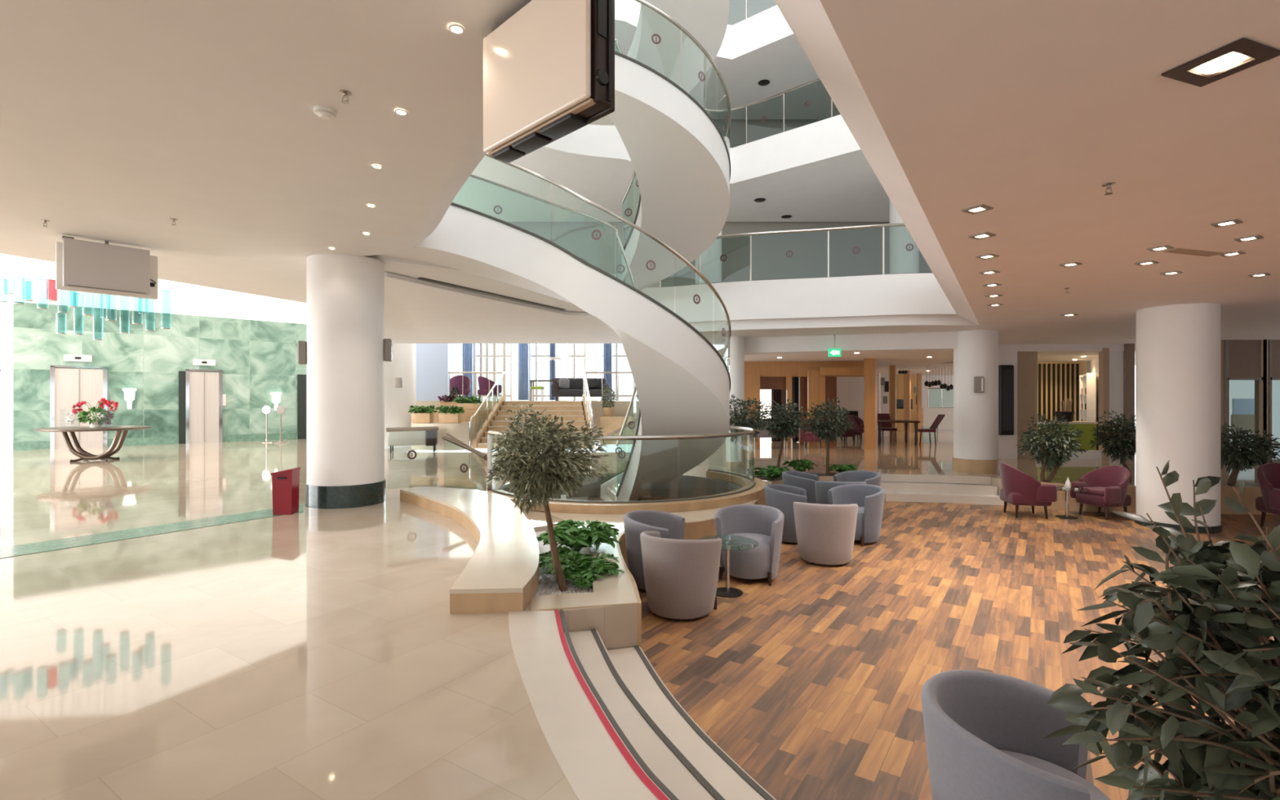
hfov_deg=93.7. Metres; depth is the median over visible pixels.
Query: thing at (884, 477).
trim
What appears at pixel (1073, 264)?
recessed light
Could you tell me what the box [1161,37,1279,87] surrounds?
recessed light
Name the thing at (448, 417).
planter box
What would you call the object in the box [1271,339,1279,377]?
blind
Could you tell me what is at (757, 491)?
trim
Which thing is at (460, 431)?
wall
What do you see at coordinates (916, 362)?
ceiling
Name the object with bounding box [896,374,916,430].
wall
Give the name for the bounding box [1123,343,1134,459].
door frame
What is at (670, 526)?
tub chair
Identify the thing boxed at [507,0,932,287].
wall
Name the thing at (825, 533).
tub chair
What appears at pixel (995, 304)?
recessed light
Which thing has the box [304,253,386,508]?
column
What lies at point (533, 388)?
stool
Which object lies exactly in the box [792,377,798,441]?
curtain
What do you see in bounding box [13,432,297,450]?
baseboard
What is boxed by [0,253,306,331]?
ceiling
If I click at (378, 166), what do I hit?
recessed light
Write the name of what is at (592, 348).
column
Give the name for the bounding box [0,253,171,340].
glass chandelier
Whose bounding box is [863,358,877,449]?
pillar
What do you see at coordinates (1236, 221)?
recessed light
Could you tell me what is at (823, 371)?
wall
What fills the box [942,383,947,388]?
shade
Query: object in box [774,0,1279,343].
ceiling
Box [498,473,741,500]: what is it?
wall
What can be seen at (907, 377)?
pillar
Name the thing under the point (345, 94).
sprinkler
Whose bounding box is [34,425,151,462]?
table
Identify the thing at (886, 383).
framed picture
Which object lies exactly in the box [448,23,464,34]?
recessed light
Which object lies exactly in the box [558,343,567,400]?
column
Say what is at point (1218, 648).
ficus
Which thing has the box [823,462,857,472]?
fern
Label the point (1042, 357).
ceiling
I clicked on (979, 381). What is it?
sconce
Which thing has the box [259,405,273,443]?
stand
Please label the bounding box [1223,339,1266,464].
window
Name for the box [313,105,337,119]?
smoke detector
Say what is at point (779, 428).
tree
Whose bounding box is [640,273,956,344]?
fascia
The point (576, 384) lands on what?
sofa
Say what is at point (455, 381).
armchair
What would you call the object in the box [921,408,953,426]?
wall
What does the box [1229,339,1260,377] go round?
blind
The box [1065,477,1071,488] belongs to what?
cone
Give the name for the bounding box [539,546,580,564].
fern
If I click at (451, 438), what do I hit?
guard
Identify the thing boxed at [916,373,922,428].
pillar
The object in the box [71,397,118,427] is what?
flower arrangement
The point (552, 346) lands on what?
curtain
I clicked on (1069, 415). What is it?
bowl
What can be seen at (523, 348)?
curtain
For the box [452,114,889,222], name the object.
ceiling
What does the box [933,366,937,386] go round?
lampshade
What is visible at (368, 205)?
recessed light
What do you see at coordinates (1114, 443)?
tree
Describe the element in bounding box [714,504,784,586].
tub chair
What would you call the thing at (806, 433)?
cushion
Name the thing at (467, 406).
planter box
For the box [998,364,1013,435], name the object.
wall screen
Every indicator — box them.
[63,354,92,361]
[192,359,215,365]
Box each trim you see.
[0,504,303,558]
[484,470,765,514]
[508,610,658,799]
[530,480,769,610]
[536,601,637,610]
[615,481,772,648]
[880,474,991,484]
[1000,479,1272,514]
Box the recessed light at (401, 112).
[395,108,407,115]
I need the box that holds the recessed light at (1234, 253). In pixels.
[1218,250,1245,257]
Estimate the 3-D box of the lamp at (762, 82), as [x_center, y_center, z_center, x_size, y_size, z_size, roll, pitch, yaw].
[3.106,-7.938,15.028,0.300,0.020,0.295,0,0,0]
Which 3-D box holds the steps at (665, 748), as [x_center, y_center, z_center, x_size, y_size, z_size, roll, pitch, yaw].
[0.247,1.667,2.728,0.818,0.457,3.213,0,0,-24]
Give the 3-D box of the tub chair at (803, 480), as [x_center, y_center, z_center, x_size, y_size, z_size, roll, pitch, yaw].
[2.643,1.535,9.686,0.684,0.726,0.731,0,0,21]
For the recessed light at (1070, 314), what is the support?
in the ceiling at (1024, 110)
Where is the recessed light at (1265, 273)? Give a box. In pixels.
[1247,272,1271,277]
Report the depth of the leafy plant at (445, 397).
19.99 m
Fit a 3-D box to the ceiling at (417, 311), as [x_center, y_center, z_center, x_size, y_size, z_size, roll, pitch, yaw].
[-3.000,-1.810,13.200,10.000,0.380,8.000,0,0,0]
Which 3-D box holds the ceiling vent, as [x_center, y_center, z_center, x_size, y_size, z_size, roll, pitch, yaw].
[5.160,-1.373,5.595,0.620,0.013,0.120,0,0,-17]
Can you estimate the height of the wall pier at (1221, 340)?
3.476 m
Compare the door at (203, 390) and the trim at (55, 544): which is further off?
the door at (203, 390)
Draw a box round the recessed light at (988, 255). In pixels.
[975,253,999,259]
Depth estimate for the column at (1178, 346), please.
8.65 m
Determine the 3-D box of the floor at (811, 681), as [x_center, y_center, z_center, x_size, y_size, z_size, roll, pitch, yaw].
[7.000,1.896,5.600,16.000,0.001,13.200,0,0,0]
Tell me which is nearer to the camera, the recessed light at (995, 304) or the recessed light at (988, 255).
the recessed light at (988, 255)
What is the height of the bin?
0.580 m
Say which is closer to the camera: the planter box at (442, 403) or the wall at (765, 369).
the wall at (765, 369)
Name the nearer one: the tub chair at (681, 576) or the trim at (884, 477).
the tub chair at (681, 576)
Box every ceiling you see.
[0,0,565,310]
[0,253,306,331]
[384,271,622,343]
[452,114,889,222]
[614,0,839,119]
[717,347,1135,375]
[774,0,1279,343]
[942,351,1135,364]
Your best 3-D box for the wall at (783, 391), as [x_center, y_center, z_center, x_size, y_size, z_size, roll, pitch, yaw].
[5.188,0.350,22.575,3.375,2.700,0.150,0,0,0]
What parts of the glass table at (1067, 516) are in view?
glass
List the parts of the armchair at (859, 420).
backrest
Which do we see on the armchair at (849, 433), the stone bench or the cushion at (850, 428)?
the cushion at (850, 428)
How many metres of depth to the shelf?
16.70 m
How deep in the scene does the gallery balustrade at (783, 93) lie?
13.58 m
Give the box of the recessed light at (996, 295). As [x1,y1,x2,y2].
[985,293,1002,297]
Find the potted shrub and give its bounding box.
[600,386,615,416]
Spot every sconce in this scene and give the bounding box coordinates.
[297,340,306,364]
[383,338,392,361]
[395,377,402,387]
[973,376,984,392]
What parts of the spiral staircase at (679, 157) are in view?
handrail, handrail, handrail, handrail, glass panel, glass panel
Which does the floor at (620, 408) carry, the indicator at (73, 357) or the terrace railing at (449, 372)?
the terrace railing at (449, 372)
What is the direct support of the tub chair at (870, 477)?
on the floor at (811, 681)
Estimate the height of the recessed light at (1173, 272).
0.008 m
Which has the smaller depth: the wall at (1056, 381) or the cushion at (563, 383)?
the wall at (1056, 381)
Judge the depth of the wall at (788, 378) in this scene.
18.90 m
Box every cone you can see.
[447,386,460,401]
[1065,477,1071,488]
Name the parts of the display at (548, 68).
knob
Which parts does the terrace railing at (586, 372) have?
handrail, post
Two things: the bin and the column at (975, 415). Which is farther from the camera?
the column at (975, 415)
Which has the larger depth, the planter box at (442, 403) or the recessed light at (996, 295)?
the planter box at (442, 403)
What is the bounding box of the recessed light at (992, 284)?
[982,283,1001,287]
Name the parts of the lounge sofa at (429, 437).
seat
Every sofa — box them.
[387,430,437,453]
[551,377,608,399]
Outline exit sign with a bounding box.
[828,333,840,356]
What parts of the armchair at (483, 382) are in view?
backrest, seat, arm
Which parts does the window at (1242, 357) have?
pane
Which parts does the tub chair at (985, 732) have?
seat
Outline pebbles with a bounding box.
[534,566,592,595]
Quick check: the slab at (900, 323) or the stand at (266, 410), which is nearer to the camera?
the slab at (900, 323)
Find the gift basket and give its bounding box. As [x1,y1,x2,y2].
[1054,398,1075,422]
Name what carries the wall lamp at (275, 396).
attached to the wall at (257, 359)
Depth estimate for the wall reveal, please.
19.89 m
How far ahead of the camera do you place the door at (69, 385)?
18.13 m
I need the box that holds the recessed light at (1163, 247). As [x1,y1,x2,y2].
[1146,245,1173,252]
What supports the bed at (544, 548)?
on the floor at (311, 654)
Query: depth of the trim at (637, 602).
4.18 m
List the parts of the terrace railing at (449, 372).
handrail, post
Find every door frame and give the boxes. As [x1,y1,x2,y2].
[1098,347,1109,458]
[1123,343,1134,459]
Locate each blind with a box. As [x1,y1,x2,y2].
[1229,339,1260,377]
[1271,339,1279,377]
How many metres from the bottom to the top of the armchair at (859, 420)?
0.905 m
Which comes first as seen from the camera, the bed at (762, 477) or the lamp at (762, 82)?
the bed at (762, 477)
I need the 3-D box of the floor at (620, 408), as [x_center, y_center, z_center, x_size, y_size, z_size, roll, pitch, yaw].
[-4.650,0.740,24.960,12.300,1.420,8.680,0,0,0]
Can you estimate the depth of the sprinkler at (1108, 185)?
3.83 m
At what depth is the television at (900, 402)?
26.46 m
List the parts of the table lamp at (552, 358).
lamp shade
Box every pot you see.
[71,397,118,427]
[602,407,613,416]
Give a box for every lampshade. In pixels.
[924,381,928,386]
[931,368,934,386]
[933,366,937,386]
[942,366,947,388]
[946,367,950,391]
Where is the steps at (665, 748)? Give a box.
[554,608,776,799]
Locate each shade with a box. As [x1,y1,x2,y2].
[933,380,937,386]
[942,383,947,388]
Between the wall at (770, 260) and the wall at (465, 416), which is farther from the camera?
the wall at (465, 416)
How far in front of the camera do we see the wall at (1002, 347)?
14.80 m
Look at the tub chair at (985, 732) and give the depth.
2.41 m
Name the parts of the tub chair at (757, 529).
leg, seat, leg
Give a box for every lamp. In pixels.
[543,356,561,380]
[754,198,765,202]
[758,79,769,85]
[781,214,791,218]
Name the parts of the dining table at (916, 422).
leg, leg, leg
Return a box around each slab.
[364,256,622,312]
[689,315,982,339]
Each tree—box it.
[484,402,613,591]
[728,394,768,475]
[758,398,807,478]
[797,397,853,475]
[1016,413,1087,482]
[1088,410,1135,481]
[1220,422,1279,484]
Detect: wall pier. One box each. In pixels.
[1220,339,1223,461]
[1258,339,1269,462]
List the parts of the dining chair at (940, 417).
seat, backrest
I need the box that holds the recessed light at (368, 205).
[367,204,375,207]
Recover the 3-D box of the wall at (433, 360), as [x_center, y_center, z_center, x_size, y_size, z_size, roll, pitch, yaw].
[-7.250,-1.100,20.950,1.150,5.000,0.200,0,0,0]
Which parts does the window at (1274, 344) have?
pane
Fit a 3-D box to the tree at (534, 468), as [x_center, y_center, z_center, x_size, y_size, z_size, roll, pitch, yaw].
[-0.721,0.763,4.673,1.063,1.490,0.978,0,0,32]
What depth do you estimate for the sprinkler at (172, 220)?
6.47 m
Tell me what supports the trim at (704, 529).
attached to the wall at (721, 484)
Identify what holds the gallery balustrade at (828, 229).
on the fascia
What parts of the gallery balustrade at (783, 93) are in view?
post, handrail, post, post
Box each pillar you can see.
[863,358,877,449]
[888,364,896,441]
[903,370,911,435]
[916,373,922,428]
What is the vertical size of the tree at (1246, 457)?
1.077 m
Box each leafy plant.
[408,405,435,413]
[434,405,464,414]
[437,394,465,401]
[452,395,482,404]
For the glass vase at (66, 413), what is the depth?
14.23 m
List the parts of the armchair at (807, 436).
arm, seat, backrest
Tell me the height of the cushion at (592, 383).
0.408 m
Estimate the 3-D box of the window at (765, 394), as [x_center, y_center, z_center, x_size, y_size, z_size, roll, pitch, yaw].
[4.503,0.561,21.515,0.454,1.935,0.030,0,0,0]
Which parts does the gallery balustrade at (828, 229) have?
post, post, handrail, post, post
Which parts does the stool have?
seat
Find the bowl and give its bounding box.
[1054,411,1075,422]
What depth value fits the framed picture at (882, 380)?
23.96 m
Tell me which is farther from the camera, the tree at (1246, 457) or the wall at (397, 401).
the wall at (397, 401)
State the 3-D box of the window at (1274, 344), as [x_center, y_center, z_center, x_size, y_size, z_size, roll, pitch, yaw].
[14.673,0.030,13.600,0.956,2.840,0.100,0,0,0]
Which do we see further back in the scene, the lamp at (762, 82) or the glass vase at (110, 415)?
the lamp at (762, 82)
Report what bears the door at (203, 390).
in the wall at (257, 359)
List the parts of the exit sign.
panel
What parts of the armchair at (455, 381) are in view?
seat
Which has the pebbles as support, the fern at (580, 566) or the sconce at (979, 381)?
the fern at (580, 566)
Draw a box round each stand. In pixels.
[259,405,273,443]
[274,405,287,444]
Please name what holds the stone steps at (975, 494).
on the floor at (811, 681)
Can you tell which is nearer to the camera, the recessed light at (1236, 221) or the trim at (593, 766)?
the trim at (593, 766)
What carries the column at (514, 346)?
on the floor at (620, 408)
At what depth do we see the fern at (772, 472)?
10.80 m
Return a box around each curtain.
[462,343,472,397]
[518,343,528,399]
[549,343,555,399]
[603,343,612,399]
[771,389,781,441]
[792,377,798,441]
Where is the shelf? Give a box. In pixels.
[1079,373,1096,422]
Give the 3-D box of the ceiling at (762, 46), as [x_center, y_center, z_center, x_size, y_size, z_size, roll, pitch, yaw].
[1.000,-8.345,10.000,20.000,0.790,14.000,0,0,0]
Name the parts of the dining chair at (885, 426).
backrest, seat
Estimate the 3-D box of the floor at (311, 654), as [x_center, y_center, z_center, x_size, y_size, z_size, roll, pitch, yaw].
[-2.000,1.675,12.000,48.000,0.450,36.000,0,0,0]
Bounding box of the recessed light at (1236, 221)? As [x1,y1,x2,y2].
[1210,218,1243,227]
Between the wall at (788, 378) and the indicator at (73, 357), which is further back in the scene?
the wall at (788, 378)
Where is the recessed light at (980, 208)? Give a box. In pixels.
[961,204,993,214]
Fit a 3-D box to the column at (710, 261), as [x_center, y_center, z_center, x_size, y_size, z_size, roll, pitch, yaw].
[1.550,-3.685,13.600,0.600,2.730,0.600,0,0,0]
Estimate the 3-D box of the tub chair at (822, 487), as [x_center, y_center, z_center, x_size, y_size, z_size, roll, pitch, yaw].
[2.978,1.534,8.902,0.729,0.727,0.684,0,0,6]
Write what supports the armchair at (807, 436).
on the floor at (311, 654)
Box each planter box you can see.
[411,412,433,422]
[439,412,461,422]
[440,401,456,406]
[456,402,479,409]
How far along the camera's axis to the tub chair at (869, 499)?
7.86 m
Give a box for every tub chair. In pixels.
[623,510,684,590]
[640,530,721,621]
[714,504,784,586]
[764,484,807,542]
[782,471,819,503]
[793,502,857,565]
[814,480,866,504]
[827,484,884,546]
[833,470,880,486]
[920,669,1110,799]
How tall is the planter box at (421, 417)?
0.310 m
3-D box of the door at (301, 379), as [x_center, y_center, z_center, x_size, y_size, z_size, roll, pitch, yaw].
[-12.500,0.250,22.425,0.538,2.400,0.060,0,0,-43]
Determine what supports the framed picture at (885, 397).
attached to the wall at (850, 390)
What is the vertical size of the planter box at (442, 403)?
0.270 m
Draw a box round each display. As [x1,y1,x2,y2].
[55,235,158,299]
[483,0,614,163]
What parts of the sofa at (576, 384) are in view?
arm, backrest, seat, arm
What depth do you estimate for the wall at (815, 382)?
18.80 m
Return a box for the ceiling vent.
[1163,248,1223,257]
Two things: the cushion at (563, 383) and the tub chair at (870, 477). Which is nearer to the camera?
the tub chair at (870, 477)
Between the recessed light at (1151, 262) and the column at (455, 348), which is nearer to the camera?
the recessed light at (1151, 262)
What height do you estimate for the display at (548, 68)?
1.231 m
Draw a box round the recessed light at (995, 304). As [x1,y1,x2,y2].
[987,303,1003,306]
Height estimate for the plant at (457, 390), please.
0.504 m
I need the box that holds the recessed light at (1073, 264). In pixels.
[1058,262,1082,266]
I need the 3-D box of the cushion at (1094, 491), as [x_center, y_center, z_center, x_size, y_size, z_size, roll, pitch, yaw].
[7.505,1.488,9.765,0.475,0.095,0.456,0,0,-15]
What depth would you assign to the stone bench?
5.18 m
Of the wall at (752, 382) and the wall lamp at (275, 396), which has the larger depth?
the wall lamp at (275, 396)
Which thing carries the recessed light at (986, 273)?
in the ceiling at (1024, 110)
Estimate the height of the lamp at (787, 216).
0.020 m
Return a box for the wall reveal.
[178,370,185,444]
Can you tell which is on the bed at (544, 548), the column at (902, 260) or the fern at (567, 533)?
the fern at (567, 533)
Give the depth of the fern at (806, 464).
11.68 m
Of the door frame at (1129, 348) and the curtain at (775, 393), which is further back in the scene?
the curtain at (775, 393)
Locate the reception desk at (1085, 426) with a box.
[1037,421,1098,449]
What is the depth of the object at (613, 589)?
4.70 m
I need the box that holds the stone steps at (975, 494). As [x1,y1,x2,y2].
[880,481,1004,505]
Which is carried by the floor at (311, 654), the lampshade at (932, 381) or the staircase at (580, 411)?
the staircase at (580, 411)
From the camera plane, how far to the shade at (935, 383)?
21.95 m
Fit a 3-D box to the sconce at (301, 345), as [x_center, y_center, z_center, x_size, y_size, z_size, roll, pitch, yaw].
[-4.655,-0.650,8.268,0.107,0.320,0.170,0,0,-25]
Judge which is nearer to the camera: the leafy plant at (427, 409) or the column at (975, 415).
the column at (975, 415)
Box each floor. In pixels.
[0,429,1262,799]
[416,400,639,442]
[586,495,1279,799]
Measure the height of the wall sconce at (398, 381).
0.300 m
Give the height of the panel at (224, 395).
0.400 m
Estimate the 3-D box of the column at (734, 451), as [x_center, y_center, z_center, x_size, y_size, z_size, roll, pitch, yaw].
[2.100,0.025,13.250,0.440,2.850,0.440,0,0,0]
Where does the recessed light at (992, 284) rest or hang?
in the ceiling at (1024, 110)
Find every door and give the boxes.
[49,364,106,448]
[185,368,222,443]
[297,374,306,439]
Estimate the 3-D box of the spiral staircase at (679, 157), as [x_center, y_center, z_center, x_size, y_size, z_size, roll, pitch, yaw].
[-1.010,-3.222,9.080,5.747,11.055,3.363,0,0,-44]
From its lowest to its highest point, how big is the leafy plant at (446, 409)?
0.272 m
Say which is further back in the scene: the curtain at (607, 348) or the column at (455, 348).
the column at (455, 348)
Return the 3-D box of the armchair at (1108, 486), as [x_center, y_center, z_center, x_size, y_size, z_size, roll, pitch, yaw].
[7.559,1.488,9.780,0.662,0.819,0.703,0,0,-15]
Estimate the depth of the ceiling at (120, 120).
4.31 m
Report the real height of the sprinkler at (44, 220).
0.064 m
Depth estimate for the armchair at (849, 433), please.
20.12 m
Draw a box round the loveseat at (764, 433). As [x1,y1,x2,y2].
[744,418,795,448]
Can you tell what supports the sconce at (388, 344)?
attached to the column at (345, 293)
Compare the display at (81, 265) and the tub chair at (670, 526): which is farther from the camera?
the display at (81, 265)
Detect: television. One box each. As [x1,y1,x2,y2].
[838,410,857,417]
[896,399,912,408]
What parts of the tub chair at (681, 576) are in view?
leg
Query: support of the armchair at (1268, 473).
on the floor at (811, 681)
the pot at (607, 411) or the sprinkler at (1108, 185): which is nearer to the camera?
the sprinkler at (1108, 185)
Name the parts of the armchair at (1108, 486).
arm, leg, seat, backrest, leg, arm, leg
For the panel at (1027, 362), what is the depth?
14.85 m
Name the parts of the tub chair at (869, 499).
seat, leg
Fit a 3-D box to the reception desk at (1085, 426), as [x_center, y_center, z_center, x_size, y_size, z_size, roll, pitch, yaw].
[11.141,1.008,15.800,1.360,0.885,0.660,0,0,0]
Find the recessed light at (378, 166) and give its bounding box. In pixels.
[372,164,382,168]
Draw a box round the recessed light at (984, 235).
[968,231,995,239]
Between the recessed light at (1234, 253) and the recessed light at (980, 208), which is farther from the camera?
the recessed light at (1234, 253)
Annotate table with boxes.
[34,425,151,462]
[529,380,559,400]
[715,541,742,597]
[877,420,919,444]
[1055,485,1089,519]
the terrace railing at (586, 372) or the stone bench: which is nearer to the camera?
the stone bench
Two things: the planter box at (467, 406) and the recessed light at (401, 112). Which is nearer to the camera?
the recessed light at (401, 112)
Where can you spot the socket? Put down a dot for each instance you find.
(153, 282)
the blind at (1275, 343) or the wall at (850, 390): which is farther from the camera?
the wall at (850, 390)
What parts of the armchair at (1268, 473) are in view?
leg, seat, arm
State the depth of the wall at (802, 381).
19.30 m
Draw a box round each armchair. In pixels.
[449,374,471,398]
[477,376,502,400]
[800,419,822,448]
[839,418,858,443]
[843,415,863,440]
[999,462,1057,519]
[1070,465,1131,519]
[1255,462,1279,526]
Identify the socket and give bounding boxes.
[150,279,156,287]
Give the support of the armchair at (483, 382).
on the floor at (620, 408)
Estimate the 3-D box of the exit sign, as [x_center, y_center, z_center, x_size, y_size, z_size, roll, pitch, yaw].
[4.088,-1.145,12.597,0.260,0.473,0.046,0,0,0]
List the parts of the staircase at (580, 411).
post, handrail, post, glass panel, glass panel, handrail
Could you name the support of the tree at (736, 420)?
on the floor at (311, 654)
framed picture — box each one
[880,377,884,385]
[883,395,887,404]
[884,381,888,391]
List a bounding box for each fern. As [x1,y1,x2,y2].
[536,519,622,551]
[538,551,625,582]
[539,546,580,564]
[571,575,596,589]
[750,465,790,480]
[782,458,817,471]
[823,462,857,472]
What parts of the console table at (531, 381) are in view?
leg, leg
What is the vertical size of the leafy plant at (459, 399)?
0.313 m
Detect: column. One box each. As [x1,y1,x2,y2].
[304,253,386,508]
[449,343,461,395]
[511,343,519,400]
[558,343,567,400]
[586,343,598,400]
[695,231,721,284]
[724,336,744,466]
[889,200,919,273]
[952,329,999,473]
[1133,302,1222,533]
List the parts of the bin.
handle, lid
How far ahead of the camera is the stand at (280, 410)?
20.05 m
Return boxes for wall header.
[1128,338,1279,340]
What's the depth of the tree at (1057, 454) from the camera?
10.55 m
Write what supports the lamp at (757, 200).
attached to the ceiling at (818, 171)
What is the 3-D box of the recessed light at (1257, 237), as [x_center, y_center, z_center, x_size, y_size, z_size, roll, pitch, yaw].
[5.185,-1.374,5.111,0.150,0.008,0.150,0,0,-32]
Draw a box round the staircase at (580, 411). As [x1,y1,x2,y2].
[469,371,594,448]
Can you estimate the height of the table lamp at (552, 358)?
0.830 m
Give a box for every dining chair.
[845,413,863,444]
[877,413,897,443]
[914,414,945,444]
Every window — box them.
[461,343,636,400]
[760,389,771,440]
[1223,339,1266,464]
[1268,339,1279,463]
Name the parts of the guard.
handrail, handrail, second rail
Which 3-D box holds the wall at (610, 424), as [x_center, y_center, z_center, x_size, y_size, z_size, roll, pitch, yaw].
[-0.750,1.000,20.050,1.100,0.900,0.900,0,0,0]
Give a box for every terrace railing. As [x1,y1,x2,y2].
[448,371,502,400]
[585,371,634,400]
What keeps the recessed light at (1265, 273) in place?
in the ceiling at (1024, 110)
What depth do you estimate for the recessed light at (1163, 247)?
5.43 m
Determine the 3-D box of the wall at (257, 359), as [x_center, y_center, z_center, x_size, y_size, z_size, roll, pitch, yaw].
[-14.271,-0.670,21.097,10.734,4.340,0.401,0,0,-43]
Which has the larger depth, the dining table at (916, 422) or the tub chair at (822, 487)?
the dining table at (916, 422)
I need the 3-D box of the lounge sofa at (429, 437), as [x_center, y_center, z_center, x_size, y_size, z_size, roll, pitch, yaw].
[-6.339,1.115,16.766,1.270,0.670,0.500,0,0,-15]
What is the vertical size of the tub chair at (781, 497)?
0.727 m
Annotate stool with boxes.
[530,386,543,400]
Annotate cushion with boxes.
[559,378,569,389]
[586,378,597,389]
[804,431,818,435]
[843,427,853,431]
[1078,486,1104,496]
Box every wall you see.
[13,301,306,441]
[384,343,416,448]
[410,420,484,450]
[416,343,449,400]
[431,408,491,421]
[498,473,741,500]
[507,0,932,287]
[600,416,634,444]
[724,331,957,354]
[744,361,863,377]
[744,374,759,445]
[760,377,807,444]
[781,377,792,411]
[786,374,791,445]
[807,369,825,446]
[819,367,863,375]
[825,377,836,445]
[836,373,888,435]
[877,375,953,429]
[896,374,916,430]
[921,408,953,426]
[998,343,1135,458]
[1037,362,1086,421]
[1086,356,1098,449]
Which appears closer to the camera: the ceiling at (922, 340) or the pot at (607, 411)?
the ceiling at (922, 340)
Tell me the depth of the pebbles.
4.80 m
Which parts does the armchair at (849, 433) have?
seat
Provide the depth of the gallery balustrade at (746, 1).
13.88 m
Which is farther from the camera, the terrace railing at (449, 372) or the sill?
the terrace railing at (449, 372)
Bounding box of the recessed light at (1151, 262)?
[1134,260,1159,266]
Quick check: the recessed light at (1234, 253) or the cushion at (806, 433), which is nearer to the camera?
the recessed light at (1234, 253)
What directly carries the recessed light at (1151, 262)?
in the ceiling at (1024, 110)
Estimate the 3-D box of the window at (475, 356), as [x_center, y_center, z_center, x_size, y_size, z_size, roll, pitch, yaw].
[-4.600,-1.900,28.800,12.000,3.900,0.120,0,0,0]
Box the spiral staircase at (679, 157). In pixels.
[365,0,731,501]
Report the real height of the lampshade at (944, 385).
0.814 m
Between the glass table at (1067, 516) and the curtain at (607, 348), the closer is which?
the glass table at (1067, 516)
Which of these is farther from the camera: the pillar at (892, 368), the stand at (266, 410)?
the pillar at (892, 368)
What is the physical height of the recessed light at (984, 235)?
0.008 m
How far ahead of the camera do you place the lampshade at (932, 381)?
22.99 m
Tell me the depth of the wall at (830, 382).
19.10 m
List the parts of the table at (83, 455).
frame, frame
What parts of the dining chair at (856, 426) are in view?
backrest, seat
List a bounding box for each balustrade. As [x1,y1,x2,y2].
[487,425,755,502]
[658,222,933,287]
[703,77,832,143]
[745,0,747,19]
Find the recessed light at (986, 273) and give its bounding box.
[978,270,999,275]
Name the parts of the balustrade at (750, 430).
post, handrail, glass panel, glass panel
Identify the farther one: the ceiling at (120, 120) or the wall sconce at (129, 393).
the wall sconce at (129, 393)
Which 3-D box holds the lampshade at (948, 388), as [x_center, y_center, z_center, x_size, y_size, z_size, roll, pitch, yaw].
[11.555,-0.781,22.500,0.170,0.878,0.162,0,0,0]
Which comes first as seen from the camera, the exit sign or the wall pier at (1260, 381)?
the exit sign
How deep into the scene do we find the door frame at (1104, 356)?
14.75 m
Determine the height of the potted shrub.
1.017 m
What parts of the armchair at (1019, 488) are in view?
leg, leg, backrest, seat, leg, arm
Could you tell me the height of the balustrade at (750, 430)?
1.005 m
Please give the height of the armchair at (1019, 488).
0.862 m
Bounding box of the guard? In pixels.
[386,426,487,472]
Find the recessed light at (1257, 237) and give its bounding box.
[1233,235,1263,242]
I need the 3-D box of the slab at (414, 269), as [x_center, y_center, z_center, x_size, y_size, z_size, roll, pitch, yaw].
[-3.655,-2.150,12.725,6.690,0.340,8.550,0,0,0]
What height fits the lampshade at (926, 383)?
0.722 m
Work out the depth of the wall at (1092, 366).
17.06 m
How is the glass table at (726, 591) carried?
on the floor at (811, 681)
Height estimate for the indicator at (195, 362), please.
0.200 m
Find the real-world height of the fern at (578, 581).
0.094 m
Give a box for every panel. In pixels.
[222,394,226,405]
[1017,351,1037,458]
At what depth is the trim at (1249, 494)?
10.08 m
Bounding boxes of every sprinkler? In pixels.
[40,219,49,226]
[169,218,177,226]
[338,89,351,104]
[1102,182,1115,195]
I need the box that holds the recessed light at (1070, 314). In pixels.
[1059,313,1079,316]
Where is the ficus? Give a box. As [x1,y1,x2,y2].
[1043,460,1279,799]
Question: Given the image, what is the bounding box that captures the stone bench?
[400,486,539,613]
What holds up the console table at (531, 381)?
on the floor at (620, 408)
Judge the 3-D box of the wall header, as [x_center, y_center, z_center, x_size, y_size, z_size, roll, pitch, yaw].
[13.275,-1.552,13.575,4.350,0.375,0.150,0,0,0]
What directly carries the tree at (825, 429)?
on the bed at (762, 477)
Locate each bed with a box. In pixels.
[535,530,592,595]
[755,474,834,480]
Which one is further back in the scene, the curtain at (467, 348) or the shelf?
the curtain at (467, 348)
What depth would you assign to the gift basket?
15.65 m
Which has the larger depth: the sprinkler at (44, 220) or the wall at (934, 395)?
the wall at (934, 395)
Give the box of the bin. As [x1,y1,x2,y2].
[271,466,300,515]
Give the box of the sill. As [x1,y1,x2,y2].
[1036,449,1102,458]
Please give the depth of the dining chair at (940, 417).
19.43 m
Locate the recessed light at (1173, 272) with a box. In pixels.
[1160,271,1182,275]
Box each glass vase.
[64,412,75,427]
[104,411,114,425]

